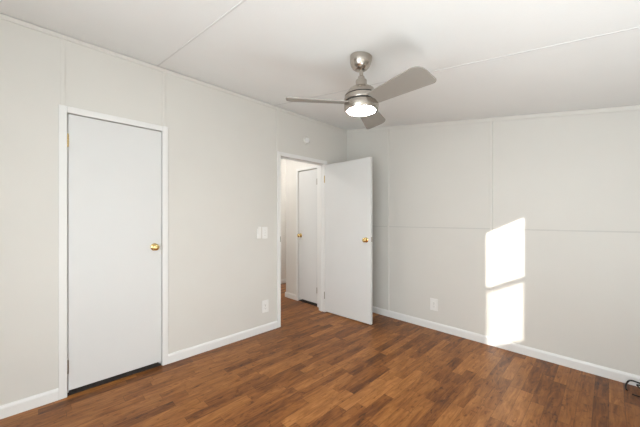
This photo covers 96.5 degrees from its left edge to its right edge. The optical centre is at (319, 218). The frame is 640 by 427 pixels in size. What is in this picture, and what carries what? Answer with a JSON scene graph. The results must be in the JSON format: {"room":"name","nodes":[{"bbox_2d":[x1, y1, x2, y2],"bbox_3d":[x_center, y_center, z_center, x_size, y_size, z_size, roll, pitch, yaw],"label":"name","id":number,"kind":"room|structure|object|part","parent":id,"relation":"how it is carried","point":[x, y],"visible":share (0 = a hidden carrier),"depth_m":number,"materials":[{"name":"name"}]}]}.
{"room":"empty bedroom","nodes":[
{"label":"empty bedroom","id":0,"kind":"room"},
{"bbox_2d":[0,19,346,405],"bbox_3d":[-1.185,-0.016,2.807,4.360,2.632,0.100,0,0,-45],"label":"wall","id":1,"kind":"structure","parent":0,"point":[222,146],"depth_m":2.56,"materials":[{"name":"white paint"}]},
{"bbox_2d":[0,388,58,418],"bbox_3d":[-2.250,1.258,1.676,1.055,0.083,0.013,0,0,-45],"label":"baseboard","id":2,"kind":"structure","parent":1,"relation":"attached to","point":[6,410],"depth_m":1.94,"materials":[{"name":"white paint"}]},
{"bbox_2d":[61,38,64,104],"bbox_3d":[-1.860,-1.058,2.065,0.022,0.480,0.008,0,0,-45],"label":"trim","id":3,"kind":"structure","parent":1,"relation":"attached to","point":[62,40],"depth_m":2.06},
{"bbox_2d":[59,104,167,399],"bbox_3d":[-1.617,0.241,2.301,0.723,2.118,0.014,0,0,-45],"label":"trim","id":4,"kind":"structure","parent":1,"relation":"attached to","point":[63,110],"depth_m":2.07,"materials":[{"name":"white paint"}]},
{"bbox_2d":[67,114,161,390],"bbox_3d":[-1.618,0.248,2.298,0.630,2.028,0.095,0,0,-45],"label":"door","id":5,"kind":"structure","parent":1,"relation":"in","point":[115,245],"depth_m":2.28,"materials":[{"name":"white paint"}]},
{"bbox_3d":[-1.422,0.248,2.467,0.064,0.064,0.059,0,0,-45],"label":"knob","id":6,"kind":"part","parent":5,"relation":"part of","materials":[{"name":"gold metal"}]},
{"bbox_2d":[163,72,165,125],"bbox_3d":[-1.384,-1.058,2.535,0.022,0.480,0.008,0,0,-45],"label":"trim","id":7,"kind":"structure","parent":1,"relation":"attached to","point":[164,73],"depth_m":2.53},
{"bbox_2d":[0,13,346,131],"bbox_3d":[-1.111,-1.314,2.803,4.260,0.032,0.010,0,0,-45],"label":"trim","id":8,"kind":"structure","parent":1,"relation":"attached to","point":[2,16],"depth_m":2.40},
{"bbox_2d":[168,321,277,363],"bbox_3d":[-0.934,1.258,2.976,1.198,0.083,0.013,0,0,-45],"label":"baseboard","id":9,"kind":"structure","parent":1,"relation":"attached to","point":[188,352],"depth_m":2.89,"materials":[{"name":"white paint"}]},
{"bbox_2d":[257,227,260,238],"bbox_3d":[-0.683,0.159,3.213,0.048,0.134,0.028,0,0,-45],"label":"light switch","id":10,"kind":"object","parent":1,"relation":"attached to","point":[259,228],"visible":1,"depth_m":3.20,"materials":[{"name":"white plastic"}]},
{"bbox_2d":[262,227,267,238],"bbox_3d":[-0.628,0.163,3.272,0.072,0.135,0.022,0,0,-45],"label":"light switch","id":11,"kind":"object","parent":1,"relation":"attached to","point":[264,229],"visible":1,"depth_m":3.27,"materials":[{"name":"white plastic"}]},
{"bbox_2d":[262,300,268,312],"bbox_3d":[-0.628,1.008,3.280,0.088,0.140,0.010,0,0,-45],"label":"wall outlet","id":12,"kind":"object","parent":1,"relation":"attached to","point":[265,304],"visible":1,"depth_m":3.28,"materials":[{"name":"white plastic"}]},
{"bbox_2d":[277,109,277,150],"bbox_3d":[-0.507,-1.050,3.401,0.022,0.497,0.008,0,0,-45],"label":"trim","id":13,"kind":"structure","parent":1,"relation":"attached to","point":[277,109],"depth_m":3.40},
{"bbox_2d":[277,151,326,327],"bbox_3d":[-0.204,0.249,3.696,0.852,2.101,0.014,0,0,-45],"label":"trim","id":14,"kind":"structure","parent":1,"relation":"attached to","point":[279,154],"depth_m":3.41,"materials":[{"name":"white paint"}]},
{"bbox_2d":[303,136,309,144],"bbox_3d":[-0.169,-1.018,3.717,0.112,0.112,0.034,0,0,-45],"label":"smoke detector","id":15,"kind":"object","parent":1,"relation":"attached to","point":[306,140],"visible":1,"depth_m":3.70,"materials":[{"name":"white paint"}]},
{"bbox_2d":[324,157,372,324],"bbox_3d":[0.353,0.271,3.722,0.767,2.031,0.153,0,0,43],"label":"door","id":16,"kind":"structure","parent":1,"relation":"in","point":[348,184],"depth_m":3.69,"materials":[{"name":"white paint"}]},
{"bbox_2d":[281,159,285,278],"bbox_3d":[-0.998,-0.010,5.564,4.600,2.620,0.100,0,0,-45],"label":"wall","id":17,"kind":"structure","parent":0,"point":[283,161],"depth_m":5.75,"materials":[{"name":"white paint"}]},
{"bbox_2d":[286,159,316,300],"bbox_3d":[0.662,-0.010,5.328,2.570,2.620,0.890,0,0,-45],"label":"wall","id":18,"kind":"structure","parent":0,"point":[291,166],"depth_m":4.64,"materials":[{"name":"white paint"}]},
{"bbox_2d":[285,292,295,299],"bbox_3d":[-0.478,1.258,4.643,0.013,0.083,0.288,0,0,-45],"label":"baseboard","id":19,"kind":"structure","parent":18,"relation":"attached to","point":[288,295],"depth_m":4.63,"materials":[{"name":"white paint"}]},
{"bbox_2d":[297,169,316,302],"bbox_3d":[-0.192,0.263,4.350,0.094,1.991,0.443,0,0,-45],"label":"door","id":20,"kind":"structure","parent":18,"relation":"in","point":[307,235],"depth_m":4.35,"materials":[{"name":"white paint"}]},
{"bbox_2d":[296,165,318,306],"bbox_3d":[-0.193,0.258,4.355,0.014,2.085,0.523,0,0,-45],"label":"trim","id":21,"kind":"structure","parent":18,"relation":"attached to","point":[315,166],"depth_m":4.27,"materials":[{"name":"white paint"}]},
{"bbox_2d":[0,0,639,129],"bbox_3d":[0.010,-1.117,1.669,4.500,0.590,3.400,0,0,-45],"label":"ceiling","id":22,"kind":"structure","parent":0,"point":[267,51],"depth_m":1.79,"materials":[{"name":"white paint"}]},
{"bbox_2d":[157,0,245,65],"bbox_3d":[-0.297,-1.084,1.358,0.010,0.497,3.190,0,0,-45],"label":"trim","id":23,"kind":"structure","parent":22,"relation":"attached to","point":[243,1],"depth_m":1.76,"materials":[{"name":"paint"}]},
{"bbox_2d":[286,51,436,128],"bbox_3d":[0.343,-0.902,1.856,0.910,0.378,0.848,0,0,-45],"label":"ceiling fan","id":24,"kind":"object","parent":22,"relation":"hanging from","point":[361,100],"visible":1,"depth_m":1.80,"materials":[{"name":"silver metal"}]},
{"bbox_3d":[-0.011,-0.768,1.877,0.437,0.051,0.161,0,0,-11],"label":"blade","id":25,"kind":"part","parent":24,"relation":"part of","materials":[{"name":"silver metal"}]},
{"bbox_2d":[347,105,375,115],"bbox_3d":[0.275,-0.716,1.900,0.190,0.007,0.190,0,0,-45],"label":"diffuser","id":26,"kind":"object","parent":24,"relation":"attached to","point":[352,110],"depth_m":1.88,"materials":[{"name":"white glass"}]},
{"bbox_3d":[0.397,-0.768,2.159,0.161,0.051,0.437,0,0,19],"label":"blade","id":27,"kind":"part","parent":24,"relation":"part of","materials":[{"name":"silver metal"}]},
{"bbox_3d":[0.438,-0.768,1.665,0.161,0.051,0.437,0,0,-41],"label":"blade","id":28,"kind":"part","parent":24,"relation":"part of","materials":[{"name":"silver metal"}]},
{"bbox_2d":[274,27,639,105],"bbox_3d":[0.586,-1.084,2.231,0.010,0.497,3.190,0,0,-45],"label":"trim","id":29,"kind":"structure","parent":22,"relation":"attached to","point":[635,27],"depth_m":1.63,"materials":[{"name":"paint"}]},
{"bbox_2d":[0,283,639,426],"bbox_3d":[0.139,1.327,3.082,6.670,0.067,5.230,0,0,-45],"label":"floor","id":30,"kind":"structure","parent":0,"point":[318,368],"depth_m":2.18,"materials":[{"name":"brown wood"}]},
{"bbox_2d":[625,380,639,390],"bbox_3d":[2.410,1.277,2.002,0.193,0.049,0.449,0,0,0],"label":"cable","id":31,"kind":"object","parent":30,"relation":"on","point":[627,381],"visible":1,"depth_m":2.20,"materials":[{"name":"plastic"}]},
{"bbox_2d":[347,110,639,375],"bbox_3d":[1.547,-0.016,3.215,0.100,2.632,3.360,0,0,-45],"label":"wall","id":32,"kind":"structure","parent":0,"point":[571,294],"depth_m":2.74,"materials":[{"name":"white paint"}]},
{"bbox_2d":[387,129,388,310],"bbox_3d":[0.904,0.017,3.785,0.014,2.401,0.022,0,0,-45],"label":"trim","id":33,"kind":"structure","parent":32,"relation":"attached to","point":[387,129],"depth_m":3.77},
{"bbox_2d":[430,298,437,310],"bbox_3d":[1.337,1.010,3.349,0.010,0.140,0.092,0,0,-45],"label":"wall outlet","id":34,"kind":"object","parent":32,"relation":"attached to","point":[433,302],"visible":1,"depth_m":3.35,"materials":[{"name":"white plastic"}]},
{"bbox_2d":[389,226,489,228],"bbox_3d":[1.333,0.106,3.358,0.004,0.012,1.188,0,0,-45],"label":"trim","id":35,"kind":"structure","parent":32,"relation":"attached to","point":[389,226],"depth_m":3.28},
{"bbox_2d":[490,121,492,337],"bbox_3d":[1.754,0.110,2.924,0.014,2.213,0.022,0,0,-45],"label":"trim","id":36,"kind":"structure","parent":32,"relation":"attached to","point":[491,122],"depth_m":2.92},
{"bbox_2d":[347,105,639,131],"bbox_3d":[1.526,-1.065,3.159,0.010,0.530,3.190,0,0,-45],"label":"trim","id":37,"kind":"structure","parent":32,"relation":"attached to","point":[634,107],"depth_m":2.76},
{"bbox_2d":[372,306,639,386],"bbox_3d":[1.521,1.258,3.161,0.013,0.083,3.200,0,0,-45],"label":"baseboard","id":38,"kind":"structure","parent":32,"relation":"attached to","point":[602,371],"depth_m":2.73,"materials":[{"name":"white paint"}]},
{"bbox_2d":[493,228,639,232],"bbox_3d":[2.183,0.106,2.498,0.004,0.012,1.187,0,0,-45],"label":"trim","id":39,"kind":"structure","parent":32,"relation":"attached to","point":[493,228],"depth_m":2.47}
]}

